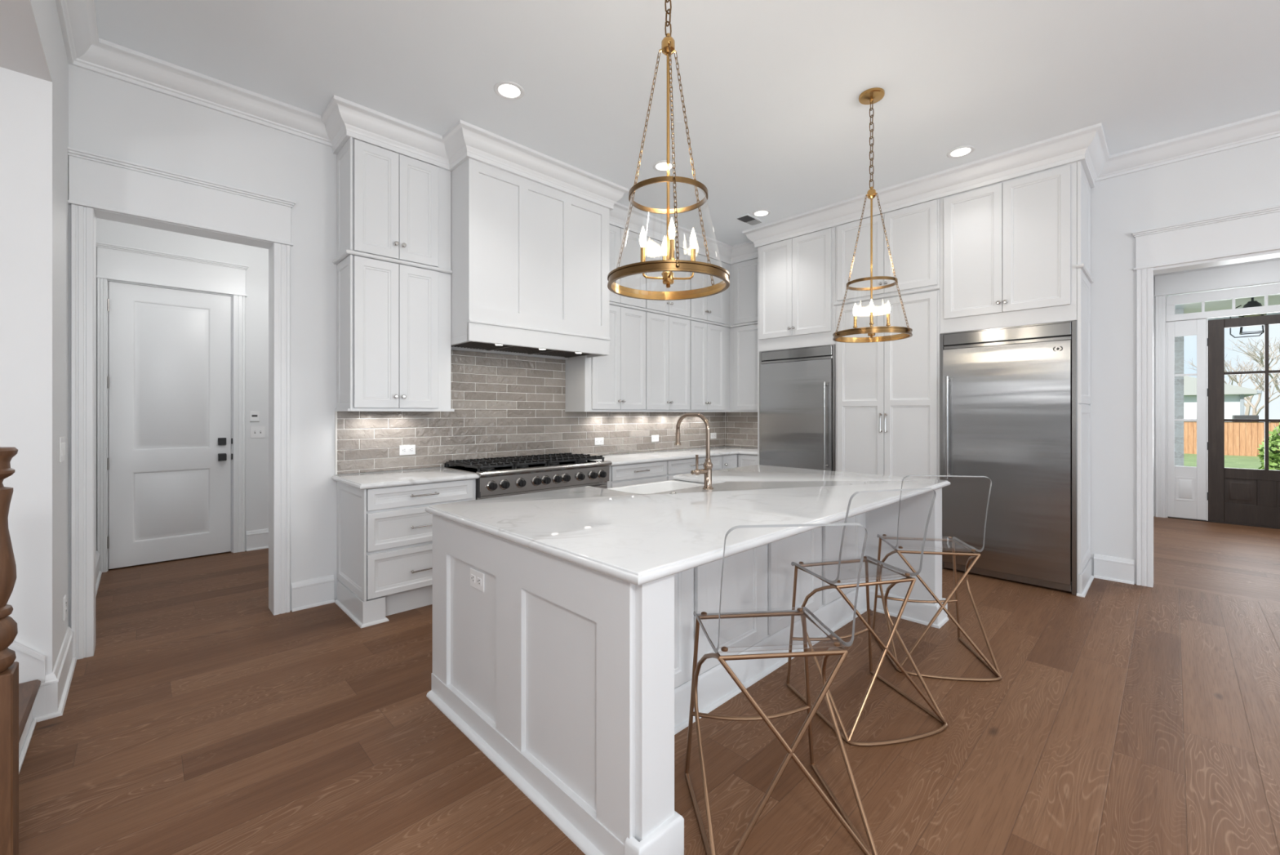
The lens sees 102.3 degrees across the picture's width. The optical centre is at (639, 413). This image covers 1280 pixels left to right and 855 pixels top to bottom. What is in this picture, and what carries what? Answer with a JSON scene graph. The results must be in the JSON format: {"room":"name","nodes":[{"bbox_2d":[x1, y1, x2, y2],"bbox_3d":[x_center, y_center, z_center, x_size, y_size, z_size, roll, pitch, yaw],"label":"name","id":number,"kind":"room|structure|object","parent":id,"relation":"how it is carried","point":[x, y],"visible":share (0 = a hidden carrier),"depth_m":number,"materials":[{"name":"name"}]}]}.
{"room":"kitchen","nodes":[
{"label":"kitchen","id":0,"kind":"room"},
{"bbox_2d":[0,0,96,673],"bbox_3d":[-2.085,-0.351,1.635,0.174,3.423,7.650,0,0,-44],"label":"wall","id":1,"kind":"structure","parent":0,"point":[34,64],"depth_m":2.29,"materials":[{"name":"paint"}]},
{"bbox_2d":[34,626,76,721],"bbox_3d":[-2.885,1.264,2.554,0.084,0.192,0.729,0,0,-44],"label":"baseboard","id":2,"kind":"structure","parent":1,"relation":"attached to","point":[57,683],"depth_m":2.40,"materials":[{"name":"paint"}]},
{"bbox_2d":[59,435,65,462],"bbox_3d":[-2.895,0.180,2.584,0.010,0.124,0.160,0,0,-44],"label":"light switch","id":3,"kind":"object","parent":1,"relation":"attached to","point":[62,443],"visible":1,"depth_m":2.54,"materials":[{"name":"white plastic"}]},
{"bbox_2d":[62,442,63,456],"bbox_3d":[-2.861,0.180,2.553,0.004,0.066,0.032,0,0,-44],"label":"rocker switch","id":4,"kind":"object","parent":3,"relation":"attached to","point":[62,442],"depth_m":2.55,"materials":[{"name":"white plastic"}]},
{"bbox_2d":[62,594,66,620],"bbox_3d":[-2.975,1.005,2.667,0.009,0.118,0.072,0,0,-44],"label":"wall outlet","id":5,"kind":"object","parent":1,"relation":"attached to","point":[64,596],"visible":1,"depth_m":2.65,"materials":[{"name":"white plastic"}]},
{"bbox_2d":[95,550,102,597],"bbox_3d":[-3.936,1.264,3.698,0.033,0.192,1.932,0,0,-44],"label":"baseboard","id":6,"kind":"structure","parent":1,"relation":"attached to","point":[98,573],"depth_m":4.20,"materials":[{"name":"paint"}]},
{"bbox_2d":[55,0,333,146],"bbox_3d":[-0.861,-1.992,1.413,1.304,0.141,5.228,0,0,-44],"label":"crown molding","id":7,"kind":"structure","parent":1,"relation":"attached to","point":[84,49],"depth_m":3.07,"materials":[{"name":"paint"}]},
{"bbox_2d":[96,217,268,550],"bbox_3d":[-3.891,-0.351,5.196,2.470,3.423,0.120,0,0,-44],"label":"wall","id":8,"kind":"structure","parent":0,"point":[256,301],"depth_m":5.13,"materials":[{"name":"paint"}]},
{"bbox_2d":[106,281,232,568],"bbox_3d":[-4.288,0.104,4.739,0.856,2.488,0.105,0,0,-44],"label":"door","id":9,"kind":"structure","parent":8,"relation":"in","point":[169,378],"depth_m":4.71,"materials":[{"name":"paint"}]},
{"bbox_2d":[96,241,248,572],"bbox_3d":[-4.277,-0.045,4.758,1.054,2.810,0.130,0,0,-44],"label":"door frame","id":10,"kind":"structure","parent":8,"relation":"attached to","point":[118,263],"depth_m":4.75,"materials":[{"name":"paint"}]},
{"bbox_2d":[249,411,259,422],"bbox_3d":[-3.849,0.035,5.148,0.080,0.109,0.008,0,0,-44],"label":"thermostat","id":11,"kind":"object","parent":8,"relation":"attached to","point":[254,415],"visible":1,"depth_m":5.15,"materials":[{"name":"white plastic"}]},
{"bbox_2d":[246,528,268,551],"bbox_3d":[-3.473,1.264,5.494,1.155,0.192,0.033,0,0,-44],"label":"baseboard","id":12,"kind":"structure","parent":8,"relation":"attached to","point":[255,539],"depth_m":5.15,"materials":[{"name":"paint"}]},
{"bbox_2d":[250,426,265,438],"bbox_3d":[-3.827,0.189,5.163,0.118,0.118,0.016,0,0,-44],"label":"light switch","id":13,"kind":"object","parent":8,"relation":"attached to","point":[255,431],"visible":1,"depth_m":5.16,"materials":[{"name":"white plastic"}]},
{"bbox_2d":[68,64,724,626],"bbox_3d":[-1.066,-0.351,4.969,6.277,3.423,0.170,0,0,-44],"label":"wall","id":14,"kind":"structure","parent":0,"point":[108,117],"depth_m":3.57,"materials":[{"name":"paint"}]},
{"bbox_2d":[67,146,295,659],"bbox_3d":[-2.820,-0.044,3.240,1.068,2.808,0.226,0,0,-44],"label":"door frame","id":15,"kind":"structure","parent":14,"relation":"attached to","point":[100,186],"depth_m":3.05,"materials":[{"name":"paint"}]},
{"bbox_2d":[291,574,334,611],"bbox_3d":[-2.301,1.264,3.633,0.258,0.192,0.033,0,0,-44],"label":"baseboard","id":16,"kind":"structure","parent":14,"relation":"attached to","point":[314,592],"depth_m":3.63,"materials":[{"name":"paint"}]},
{"bbox_2d":[337,254,450,410],"bbox_3d":[-1.819,-0.548,3.860,0.711,1.063,0.373,0,0,-44],"label":"upper cabinet","id":17,"kind":"object","parent":14,"relation":"attached to","point":[393,320],"visible":0.97,"depth_m":3.71,"materials":[{"name":"paint"}]},
{"bbox_2d":[333,248,452,274],"bbox_3d":[-1.838,-1.095,3.860,0.736,0.028,0.346,0,0,-44],"label":"trim","id":18,"kind":"structure","parent":17,"relation":"attached to","point":[346,252],"depth_m":3.68,"materials":[{"name":"paint"}]},
{"bbox_2d":[335,408,454,411],"bbox_3d":[-1.825,-0.023,3.873,0.745,0.018,0.320,0,0,-44],"label":"trim","id":19,"kind":"structure","parent":17,"relation":"attached to","point":[340,409],"depth_m":3.69,"materials":[{"name":"paint"}]},
{"bbox_2d":[337,137,450,272],"bbox_3d":[-1.819,-1.494,3.860,0.711,0.769,0.373,0,0,-44],"label":"upper cabinet","id":20,"kind":"object","parent":14,"relation":"attached to","point":[390,204],"visible":0.98,"depth_m":3.71,"materials":[{"name":"paint"}]},
{"bbox_2d":[450,349,565,410],"bbox_3d":[-1.217,-0.279,4.695,1.310,0.509,0.012,0,0,-44],"label":"backsplash","id":21,"kind":"structure","parent":14,"relation":"attached to","point":[480,381],"depth_m":4.68,"materials":[{"name":"beige tile"}]},
{"bbox_2d":[444,158,610,359],"bbox_3d":[-0.979,-1.206,4.492,1.369,1.347,0.631,0,0,-44],"label":"range hood","id":22,"kind":"object","parent":14,"relation":"attached to","point":[530,260],"visible":0.99,"depth_m":4.16,"materials":[{"name":"paint"}]},
{"bbox_2d":[335,409,724,474],"bbox_3d":[-0.524,0.210,5.365,4.685,0.472,0.012,0,0,-44],"label":"backsplash","id":23,"kind":"structure","parent":14,"relation":"attached to","point":[366,442],"depth_m":4.63,"materials":[{"name":"beige tile"}]},
{"bbox_2d":[399,444,415,454],"bbox_3d":[-1.839,0.290,4.080,0.122,0.078,0.009,0,0,-44],"label":"wall outlet","id":24,"kind":"object","parent":23,"relation":"attached to","point":[403,449],"visible":1,"depth_m":4.08,"materials":[{"name":"white plastic"}]},
{"bbox_2d":[594,437,604,444],"bbox_3d":[-0.429,0.296,5.443,0.122,0.078,0.009,0,0,-44],"label":"wall outlet","id":25,"kind":"object","parent":23,"relation":"attached to","point":[597,441],"visible":1,"depth_m":5.43,"materials":[{"name":"white plastic"}]},
{"bbox_2d":[651,435,658,441],"bbox_3d":[0.179,0.294,6.031,0.122,0.078,0.009,0,0,-44],"label":"wall outlet","id":26,"kind":"object","parent":23,"relation":"attached to","point":[654,437],"visible":1,"depth_m":6.03,"materials":[{"name":"white plastic"}]},
{"bbox_2d":[710,432,716,438],"bbox_3d":[0.969,0.296,6.795,0.122,0.078,0.009,0,0,-44],"label":"wall outlet","id":27,"kind":"object","parent":23,"relation":"attached to","point":[713,435],"visible":1,"depth_m":6.79,"materials":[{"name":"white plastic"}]},
{"bbox_2d":[565,304,645,409],"bbox_3d":[-0.330,-0.548,5.301,0.806,1.063,0.373,0,0,-44],"label":"upper cabinet","id":28,"kind":"object","parent":14,"relation":"attached to","point":[616,380],"visible":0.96,"depth_m":5.17,"materials":[{"name":"paint"}]},
{"bbox_2d":[564,409,757,412],"bbox_3d":[0.417,-0.023,5.613,2.435,0.018,0.628,0,0,-37],"label":"trim","id":29,"kind":"structure","parent":28,"relation":"attached to","point":[565,410],"depth_m":5.64,"materials":[{"name":"paint"}]},
{"bbox_2d":[609,301,757,328],"bbox_3d":[0.546,-1.095,5.524,2.265,0.028,0.627,0,0,-44],"label":"trim","id":30,"kind":"structure","parent":28,"relation":"on","point":[611,302],"depth_m":5.82,"materials":[{"name":"paint"}]},
{"bbox_2d":[609,224,645,308],"bbox_3d":[-0.310,-1.494,5.320,0.751,0.769,0.373,0,0,-44],"label":"upper cabinet","id":31,"kind":"object","parent":14,"relation":"attached to","point":[631,253],"visible":0.12,"depth_m":5.28,"materials":[{"name":"paint"}]},
{"bbox_2d":[644,236,689,316],"bbox_3d":[0.219,-1.494,5.832,0.719,0.769,0.373,0,0,-44],"label":"upper cabinet","id":32,"kind":"object","parent":14,"relation":"attached to","point":[653,247],"visible":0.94,"depth_m":5.67,"materials":[{"name":"paint"}]},
{"bbox_2d":[645,311,689,410],"bbox_3d":[0.219,-0.548,5.832,0.719,1.063,0.373,0,0,-44],"label":"upper cabinet","id":33,"kind":"object","parent":14,"relation":"attached to","point":[667,337],"visible":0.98,"depth_m":5.70,"materials":[{"name":"paint"}]},
{"bbox_2d":[688,320,729,410],"bbox_3d":[0.763,-0.548,6.357,0.791,1.063,0.373,0,0,-44],"label":"upper cabinet","id":34,"kind":"object","parent":14,"relation":"attached to","point":[709,344],"visible":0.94,"depth_m":6.21,"materials":[{"name":"paint"}]},
{"bbox_2d":[688,251,729,324],"bbox_3d":[0.763,-1.494,6.357,0.791,0.769,0.373,0,0,-44],"label":"upper cabinet","id":35,"kind":"object","parent":14,"relation":"attached to","point":[714,308],"visible":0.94,"depth_m":6.22,"materials":[{"name":"paint"}]},
{"bbox_2d":[321,94,1109,265],"bbox_3d":[0.777,-1.970,3.937,4.798,0.185,3.872,0,0,-44],"label":"crown molding","id":36,"kind":"structure","parent":14,"relation":"attached to","point":[343,119],"depth_m":4.13,"materials":[{"name":"paint"}]},
{"bbox_2d":[18,515,1279,854],"bbox_3d":[0.676,1.420,1.279,16.750,0.120,12.300,0,0,-44],"label":"floor","id":37,"kind":"structure","parent":0,"point":[1120,718],"depth_m":2.17,"materials":[{"name":"brown wood"}]},
{"bbox_2d":[0,446,18,854],"bbox_3d":[-1.836,0.727,1.449,0.112,1.266,0.112,0,0,-44],"label":"newel post","id":38,"kind":"object","parent":37,"relation":"on","point":[9,669],"visible":1,"depth_m":1.45,"materials":[{"name":"brown wood"}]},
{"bbox_2d":[18,679,40,773],"bbox_3d":[-2.686,0.980,1.480,1.166,0.760,1.114,0,0,-44],"label":"staircase","id":39,"kind":"structure","parent":37,"relation":"on","point":[28,691],"depth_m":2.11,"materials":[{"name":"paint"}]},
{"bbox_2d":[334,478,475,627],"bbox_3d":[-1.700,0.921,3.760,0.787,0.878,0.680,0,0,-44],"label":"base cabinet","id":40,"kind":"object","parent":37,"relation":"on","point":[384,535],"visible":0.77,"depth_m":3.46,"materials":[{"name":"paint"}]},
{"bbox_2d":[331,466,479,489],"bbox_3d":[-1.706,0.464,3.758,0.802,0.036,0.678,0,0,-44],"label":"countertop","id":41,"kind":"structure","parent":40,"relation":"on","point":[370,480],"depth_m":3.63,"materials":[{"name":"white stone"}]},
{"bbox_2d":[442,452,612,499],"bbox_3d":[-0.940,0.872,4.459,1.272,0.976,0.711,0,0,-44],"label":"range","id":42,"kind":"object","parent":37,"relation":"on","point":[504,476],"visible":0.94,"depth_m":4.22,"materials":[{"name":"metal"}]},
{"bbox_2d":[442,459,597,473],"bbox_3d":[-0.971,0.435,4.492,1.262,0.043,0.619,0,0,-44],"label":"cooktop","id":43,"kind":"object","parent":42,"relation":"in","point":[474,468],"depth_m":4.20,"materials":[{"name":"metal"}]},
{"bbox_2d":[607,461,666,488],"bbox_3d":[-0.215,0.921,5.197,0.784,0.878,0.680,0,0,-44],"label":"base cabinet","id":44,"kind":"object","parent":37,"relation":"on","point":[623,475],"visible":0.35,"depth_m":4.95,"materials":[{"name":"paint"}]},
{"bbox_2d":[426,480,948,854],"bbox_3d":[0.501,0.921,2.953,2.858,0.878,1.496,0,0,-44],"label":"kitchen island","id":45,"kind":"object","parent":37,"relation":"on","point":[574,680],"visible":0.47,"depth_m":1.97,"materials":[{"name":"paint"}]},
{"bbox_2d":[470,567,484,591],"bbox_3d":[-0.694,0.708,2.192,0.009,0.078,0.122,0,0,-44],"label":"wall outlet","id":46,"kind":"object","parent":45,"relation":"attached to","point":[477,577],"visible":1,"depth_m":2.19,"materials":[{"name":"white plastic"}]},
{"bbox_2d":[471,573,475,582],"bbox_3d":[-0.715,0.708,2.210,0.003,0.030,0.034,0,0,-44],"label":"receptacle","id":47,"kind":"object","parent":46,"relation":"attached to","point":[473,575],"depth_m":2.21,"materials":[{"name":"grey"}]},
{"bbox_2d":[477,577,481,585],"bbox_3d":[-0.676,0.708,2.170,0.003,0.030,0.034,0,0,-44],"label":"receptacle","id":48,"kind":"object","parent":46,"relation":"attached to","point":[479,579],"depth_m":2.17,"materials":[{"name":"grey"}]},
{"bbox_2d":[425,464,950,585],"bbox_3d":[0.511,0.464,2.958,2.875,0.036,1.487,0,0,-44],"label":"island countertop","id":49,"kind":"structure","parent":45,"relation":"on","point":[633,538],"depth_m":2.28,"materials":[{"name":"white stone"}]},
{"bbox_2d":[605,480,704,493],"bbox_3d":[0.120,0.605,3.292,0.774,0.241,0.503,0,0,-44],"label":"farmhouse sink","id":50,"kind":"object","parent":49,"relation":"in","point":[668,485],"visible":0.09,"depth_m":3.57,"materials":[{"name":"white ceramic"}]},
{"bbox_2d":[674,413,713,489],"bbox_3d":[0.286,0.222,3.086,0.160,0.448,0.290,0,0,-44],"label":"faucet","id":51,"kind":"object","parent":49,"relation":"on","point":[708,464],"visible":1,"depth_m":3.03,"materials":[{"name":"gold metal"}]},
{"bbox_2d":[666,455,721,480],"bbox_3d":[0.401,0.921,5.792,0.926,0.878,0.680,0,0,-44],"label":"base cabinet","id":52,"kind":"object","parent":37,"relation":"on","point":[675,467],"visible":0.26,"depth_m":5.46,"materials":[{"name":"paint"}]},
{"bbox_2d":[721,453,737,469],"bbox_3d":[0.839,0.921,6.218,0.292,0.878,0.677,0,0,-44],"label":"base cabinet","id":53,"kind":"object","parent":37,"relation":"on","point":[728,461],"visible":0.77,"depth_m":5.99,"materials":[{"name":"paint"}]},
{"bbox_2d":[736,453,757,466],"bbox_3d":[1.262,0.921,6.439,0.622,0.878,0.947,0,0,-44],"label":"base cabinet","id":54,"kind":"object","parent":37,"relation":"on","point":[742,460],"visible":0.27,"depth_m":6.02,"materials":[{"name":"paint"}]},
{"bbox_2d":[590,445,757,466],"bbox_3d":[0.539,0.464,5.741,2.631,0.036,0.947,0,0,-44],"label":"countertop","id":55,"kind":"structure","parent":54,"relation":"on","point":[671,455],"depth_m":5.58,"materials":[{"name":"white stone"}]},
{"bbox_2d":[757,351,759,464],"bbox_3d":[1.582,0.333,6.074,0.669,2.055,0.020,0,0,-44],"label":"panel","id":56,"kind":"object","parent":37,"relation":"on","point":[757,352],"visible":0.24,"depth_m":5.84,"materials":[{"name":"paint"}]},
{"bbox_2d":[684,522,877,854],"bbox_3d":[0.445,0.843,1.709,0.505,1.034,0.544,0,0,-6],"label":"bar stool","id":57,"kind":"object","parent":37,"relation":"on","point":[845,820],"visible":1,"depth_m":1.64,"materials":[{"name":"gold metal"}]},
{"bbox_2d":[759,344,835,471],"bbox_3d":[1.866,0.333,5.713,0.762,2.054,0.888,0,0,-44],"label":"freezer","id":58,"kind":"object","parent":37,"relation":"on","point":[797,385],"visible":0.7,"depth_m":5.46,"materials":[{"name":"grey metal"}]},
{"bbox_2d":[786,487,947,746],"bbox_3d":[1.040,0.843,2.394,0.505,1.034,0.544,0,0,-15],"label":"bar stool","id":59,"kind":"object","parent":37,"relation":"on","point":[938,714],"visible":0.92,"depth_m":2.32,"materials":[{"name":"clear plastic"}]},
{"bbox_2d":[835,289,939,479],"bbox_3d":[2.517,0.140,5.067,0.724,2.441,0.943,0,0,-44],"label":"pantry cabinet","id":60,"kind":"object","parent":37,"relation":"on","point":[887,393],"visible":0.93,"depth_m":4.79,"materials":[{"name":"paint"}]},
{"bbox_2d":[833,286,940,306],"bbox_3d":[2.288,-1.095,4.846,0.024,0.028,0.954,0,0,-44],"label":"trim","id":61,"kind":"structure","parent":60,"relation":"on","point":[935,288],"depth_m":4.79,"materials":[{"name":"paint"}]},
{"bbox_2d":[871,474,1001,680],"bbox_3d":[1.639,0.843,2.892,0.505,1.034,0.544,0,0,9],"label":"bar stool","id":62,"kind":"object","parent":37,"relation":"on","point":[996,670],"visible":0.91,"depth_m":2.81,"materials":[{"name":"clear plastic"}]},
{"bbox_2d":[939,320,1077,595],"bbox_3d":[3.152,0.333,4.383,0.762,2.054,0.918,0,0,-44],"label":"refrigerator","id":63,"kind":"object","parent":37,"relation":"on","point":[1008,396],"visible":0.99,"depth_m":4.11,"materials":[{"name":"grey metal"}]},
{"bbox_2d":[1076,160,1093,597],"bbox_3d":[3.513,-0.260,4.061,0.691,3.240,0.046,0,0,-44],"label":"cabinet end panel","id":64,"kind":"object","parent":37,"relation":"on","point":[1085,578],"visible":1,"depth_m":4.03,"materials":[{"name":"paint"}]},
{"bbox_2d":[1168,516,1279,528],"bbox_3d":[7.357,1.353,6.267,0.090,0.014,1.308,0,0,-44],"label":"threshold","id":65,"kind":"object","parent":37,"relation":"on","point":[1168,517],"visible":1,"depth_m":6.34,"materials":[{"name":"brown wood"}]},
{"bbox_2d":[94,0,1279,245],"bbox_3d":[0.676,-2.123,1.279,16.750,0.120,12.300,0,0,-44],"label":"ceiling","id":66,"kind":"structure","parent":0,"point":[777,122],"depth_m":3.12,"materials":[{"name":"paint"}]},
{"bbox_2d":[493,80,524,100],"bbox_3d":[-0.836,-2.059,3.295,0.190,0.008,0.190,0,0,-44],"label":"recessed light","id":67,"kind":"object","parent":66,"relation":"in","point":[507,90],"visible":1,"depth_m":3.29,"materials":[{"name":"paint"}]},
{"bbox_2d":[652,160,674,172],"bbox_3d":[0.199,-2.059,4.303,0.190,0.008,0.190,0,0,-44],"label":"recessed light","id":68,"kind":"object","parent":66,"relation":"in","point":[660,166],"visible":0.8,"depth_m":4.30,"materials":[{"name":"paint"}]},
{"bbox_2d":[607,0,729,300],"bbox_3d":[0.110,-1.274,1.992,0.470,1.577,0.481,0,0,-5],"label":"pendant lamp","id":69,"kind":"object","parent":66,"relation":"hanging from","point":[669,264],"visible":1,"depth_m":1.99,"materials":[{"name":"gold metal"}]},
{"bbox_2d":[639,217,696,288],"bbox_3d":[0.109,-0.604,1.997,0.180,0.235,0.180,0,0,-44],"label":"candle","id":70,"kind":"object","parent":69,"relation":"on","point":[668,246],"depth_m":1.99,"materials":[{"name":"gold metal"}]},
{"bbox_2d":[733,213,764,226],"bbox_3d":[1.171,-2.057,5.500,0.330,0.011,0.170,0,0,-44],"label":"ceiling vent","id":71,"kind":"object","parent":66,"relation":"in","point":[748,219],"visible":1,"depth_m":5.48,"materials":[{"name":"metal"}]},
{"bbox_2d":[751,209,770,217],"bbox_3d":[1.250,-2.059,5.314,0.190,0.008,0.190,0,0,-44],"label":"recessed light","id":72,"kind":"object","parent":66,"relation":"in","point":[759,213],"visible":1,"depth_m":5.31,"materials":[{"name":"paint"}]},
{"bbox_2d":[832,87,912,342],"bbox_3d":[1.504,-1.274,3.350,0.470,1.577,0.481,0,0,24],"label":"pendant lamp","id":73,"kind":"object","parent":66,"relation":"hanging from","point":[873,95],"visible":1,"depth_m":3.33,"materials":[{"name":"gold metal"}]},
{"bbox_2d":[853,298,890,337],"bbox_3d":[1.502,-0.604,3.345,0.210,0.235,0.210,0,0,-44],"label":"candle","id":74,"kind":"object","parent":73,"relation":"on","point":[871,305],"depth_m":3.30,"materials":[{"name":"gold metal"}]},
{"bbox_2d":[946,145,974,158],"bbox_3d":[2.530,-2.059,4.067,0.190,0.008,0.190,0,0,-44],"label":"recessed light","id":75,"kind":"object","parent":66,"relation":"in","point":[962,151],"visible":1,"depth_m":4.06,"materials":[{"name":"paint"}]},
{"bbox_2d":[726,137,1279,583],"bbox_3d":[4.609,-0.351,3.551,0.170,3.423,10.098,0,0,-44],"label":"wall","id":76,"kind":"structure","parent":0,"point":[1245,178],"depth_m":4.15,"materials":[{"name":"paint"}]},
{"bbox_2d":[724,412,757,447],"bbox_3d":[1.484,0.210,6.651,0.011,0.472,0.941,0,0,-44],"label":"backsplash","id":77,"kind":"structure","parent":76,"relation":"attached to","point":[740,428],"depth_m":6.79,"materials":[{"name":"beige tile"}]},
{"bbox_2d":[724,257,757,328],"bbox_3d":[1.360,-1.494,6.534,0.349,0.769,0.947,0,0,-44],"label":"upper cabinet","id":78,"kind":"object","parent":76,"relation":"attached to","point":[743,275],"visible":0.48,"depth_m":6.37,"materials":[{"name":"paint"}]},
{"bbox_2d":[729,324,757,410],"bbox_3d":[1.360,-0.548,6.534,0.349,1.063,0.947,0,0,-44],"label":"upper cabinet","id":79,"kind":"object","parent":76,"relation":"attached to","point":[743,340],"visible":0.48,"depth_m":6.37,"materials":[{"name":"paint"}]},
{"bbox_2d":[757,226,841,351],"bbox_3d":[1.873,-1.288,5.735,0.721,1.184,0.909,0,0,-44],"label":"upper cabinet","id":80,"kind":"object","parent":76,"relation":"attached to","point":[796,276],"visible":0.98,"depth_m":5.48,"materials":[{"name":"paint"}]},
{"bbox_2d":[835,199,939,303],"bbox_3d":[2.518,-1.494,5.068,0.721,0.771,0.943,0,0,-44],"label":"upper cabinet","id":81,"kind":"object","parent":76,"relation":"attached to","point":[913,233],"visible":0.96,"depth_m":4.79,"materials":[{"name":"paint"}]},
{"bbox_2d":[939,161,1077,333],"bbox_3d":[3.167,-1.288,4.397,0.721,1.184,0.919,0,0,-44],"label":"upper cabinet","id":82,"kind":"object","parent":76,"relation":"attached to","point":[1008,249],"visible":0.98,"depth_m":4.13,"materials":[{"name":"paint"}]},
{"bbox_2d":[1093,553,1134,584],"bbox_3d":[3.850,1.264,4.190,0.033,0.192,0.242,0,0,-44],"label":"baseboard","id":83,"kind":"structure","parent":76,"relation":"attached to","point":[1117,569],"depth_m":4.18,"materials":[{"name":"paint"}]},
{"bbox_2d":[1095,110,1279,181],"bbox_3d":[5.799,-1.992,2.112,0.120,0.141,5.975,0,0,-44],"label":"crown molding","id":84,"kind":"structure","parent":76,"relation":"attached to","point":[1264,127],"depth_m":3.83,"materials":[{"name":"paint"}]},
{"bbox_2d":[1131,204,1279,586],"bbox_3d":[4.718,-0.037,3.420,0.248,2.795,2.101,0,0,-44],"label":"door frame","id":85,"kind":"structure","parent":76,"relation":"attached to","point":[1253,235],"depth_m":4.02,"materials":[{"name":"paint"}]},
{"bbox_2d":[1153,275,1279,515],"bbox_3d":[8.818,-0.351,4.806,0.160,3.423,6.050,0,0,-44],"label":"wall","id":86,"kind":"structure","parent":0,"point":[1153,276],"depth_m":6.79,"materials":[{"name":"paint"}]},
{"bbox_2d":[1167,318,1206,519],"bbox_3d":[7.005,0.077,6.607,0.053,2.535,0.340,0,0,-44],"label":"window","id":87,"kind":"structure","parent":86,"relation":"in","point":[1186,485],"depth_m":6.58,"materials":[{"name":"paint"}]},
{"bbox_2d":[1153,257,1279,520],"bbox_3d":[7.465,-0.236,6.117,0.142,3.193,1.960,0,0,-44],"label":"door frame","id":88,"kind":"structure","parent":86,"relation":"attached to","point":[1263,271],"depth_m":6.71,"materials":[{"name":"paint"}]},
{"bbox_2d":[1165,283,1279,321],"bbox_3d":[7.450,-1.359,6.138,0.065,0.333,1.666,0,0,-44],"label":"window","id":89,"kind":"structure","parent":86,"relation":"in","point":[1271,289],"depth_m":6.37,"materials":[{"name":"paint"}]},
{"bbox_2d":[1207,314,1279,527],"bbox_3d":[7.457,0.090,6.140,0.053,2.509,0.946,0,0,-44],"label":"door","id":90,"kind":"structure","parent":86,"relation":"in","point":[1251,496],"depth_m":6.31,"materials":[{"name":"brown wood"}]},
{"bbox_3d":[-4.167,-0.351,0.965,3.751,3.423,0.160,0,0,-44],"label":"wall","id":91,"kind":"structure","parent":0,"visible":0},
{"bbox_2d":[8,640,45,719],"bbox_3d":[-3.116,0.749,1.850,1.291,1.222,0.026,0,0,-44],"label":"baseboard","id":92,"kind":"structure","parent":91,"relation":"attached to","point":[32,664],"depth_m":2.27,"materials":[{"name":"paint"}]},
{"label":"outside","id":93,"kind":"structure","parent":0,"visible":0},
{"bbox_2d":[1183,453,1264,469],"bbox_3d":[37.657,1.710,36.416,85.230,0.200,80.000,0,0,-44],"label":"lawn","id":94,"kind":"structure","parent":93,"point":[1189,460],"depth_m":17.10,"materials":[{"name":"green plant"}]},
{"bbox_2d":[1183,375,1262,422],"bbox_3d":[27.544,-0.665,30.712,10.900,4.550,11.340,0,0,-44],"label":"house","id":95,"kind":"structure","parent":94,"relation":"on","point":[1234,395],"depth_m":23.78,"materials":[{"name":"white"}]},
{"bbox_2d":[1183,421,1279,456],"bbox_3d":[24.444,0.943,17.879,0.140,1.335,10.720,0,0,-44],"label":"fence","id":96,"kind":"object","parent":94,"relation":"on","point":[1241,438],"visible":0.29,"depth_m":19.61,"materials":[{"name":"brown wood"}]},
{"bbox_2d":[1187,340,1279,414],"bbox_3d":[57.183,-2.571,49.514,4.329,8.408,6.951,0,0,-44],"label":"bare tree","id":97,"kind":"object","parent":94,"relation":"on","point":[1247,406],"visible":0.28,"depth_m":49.08,"materials":[{"name":"beige plant"}]},
{"bbox_2d":[1231,414,1258,422],"bbox_3d":[25.247,0.845,21.507,1.000,1.530,0.660,0,0,-44],"label":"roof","id":98,"kind":"object","parent":94,"relation":"on","point":[1233,416],"visible":0.21,"depth_m":21.19,"materials":[{"name":"grey"}]},
{"bbox_2d":[1224,355,1279,414],"bbox_3d":[40.123,-1.142,33.560,2.548,5.526,4.726,0,0,0],"label":"bare tree","id":99,"kind":"object","parent":94,"relation":"on","point":[1254,407],"visible":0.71,"depth_m":33.37,"materials":[{"name":"beige plant"}]},
{"bbox_2d":[1225,337,1279,392],"bbox_3d":[49.537,-2.130,39.220,6.564,7.532,7.150,0,0,-44],"label":"bare tree","id":100,"kind":"object","parent":94,"relation":"on","point":[1250,354],"visible":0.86,"depth_m":39.90,"materials":[{"name":"beige plant"}]},
{"bbox_2d":[1257,422,1279,470],"bbox_3d":[15.028,0.849,11.779,1.209,1.667,1.226,0,0,-44],"label":"shrub","id":101,"kind":"object","parent":94,"relation":"on","point":[1273,439],"visible":0.7,"depth_m":11.92,"materials":[{"name":"green plant"}]},
{"bbox_3d":[8.951,1.515,7.265,3.430,0.190,10.000,0,0,-44],"label":"floor","id":102,"kind":"structure","parent":94,"relation":"on","visible":0},
{"bbox_2d":[1174,308,1183,466],"bbox_3d":[8.274,-0.085,8.095,0.350,3.010,0.365,0,0,-44],"label":"porch column","id":103,"kind":"structure","parent":102,"relation":"on","point":[1179,340],"depth_m":7.88,"materials":[{"name":"wood"}]},
{"bbox_2d":[1174,293,1279,319],"bbox_3d":[8.879,-1.620,7.196,3.230,0.240,10.000,0,0,-44],"label":"ceiling","id":104,"kind":"structure","parent":103,"relation":"on","point":[1273,300],"depth_m":7.58,"materials":[{"name":"paint"}]},
{"bbox_2d":[1229,297,1266,337],"bbox_3d":[8.408,-1.322,7.129,0.250,0.536,0.331,0,0,-44],"label":"lantern","id":105,"kind":"object","parent":104,"relation":"hanging from","point":[1253,303],"visible":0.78,"depth_m":7.09,"materials":[{"name":"black metal"}]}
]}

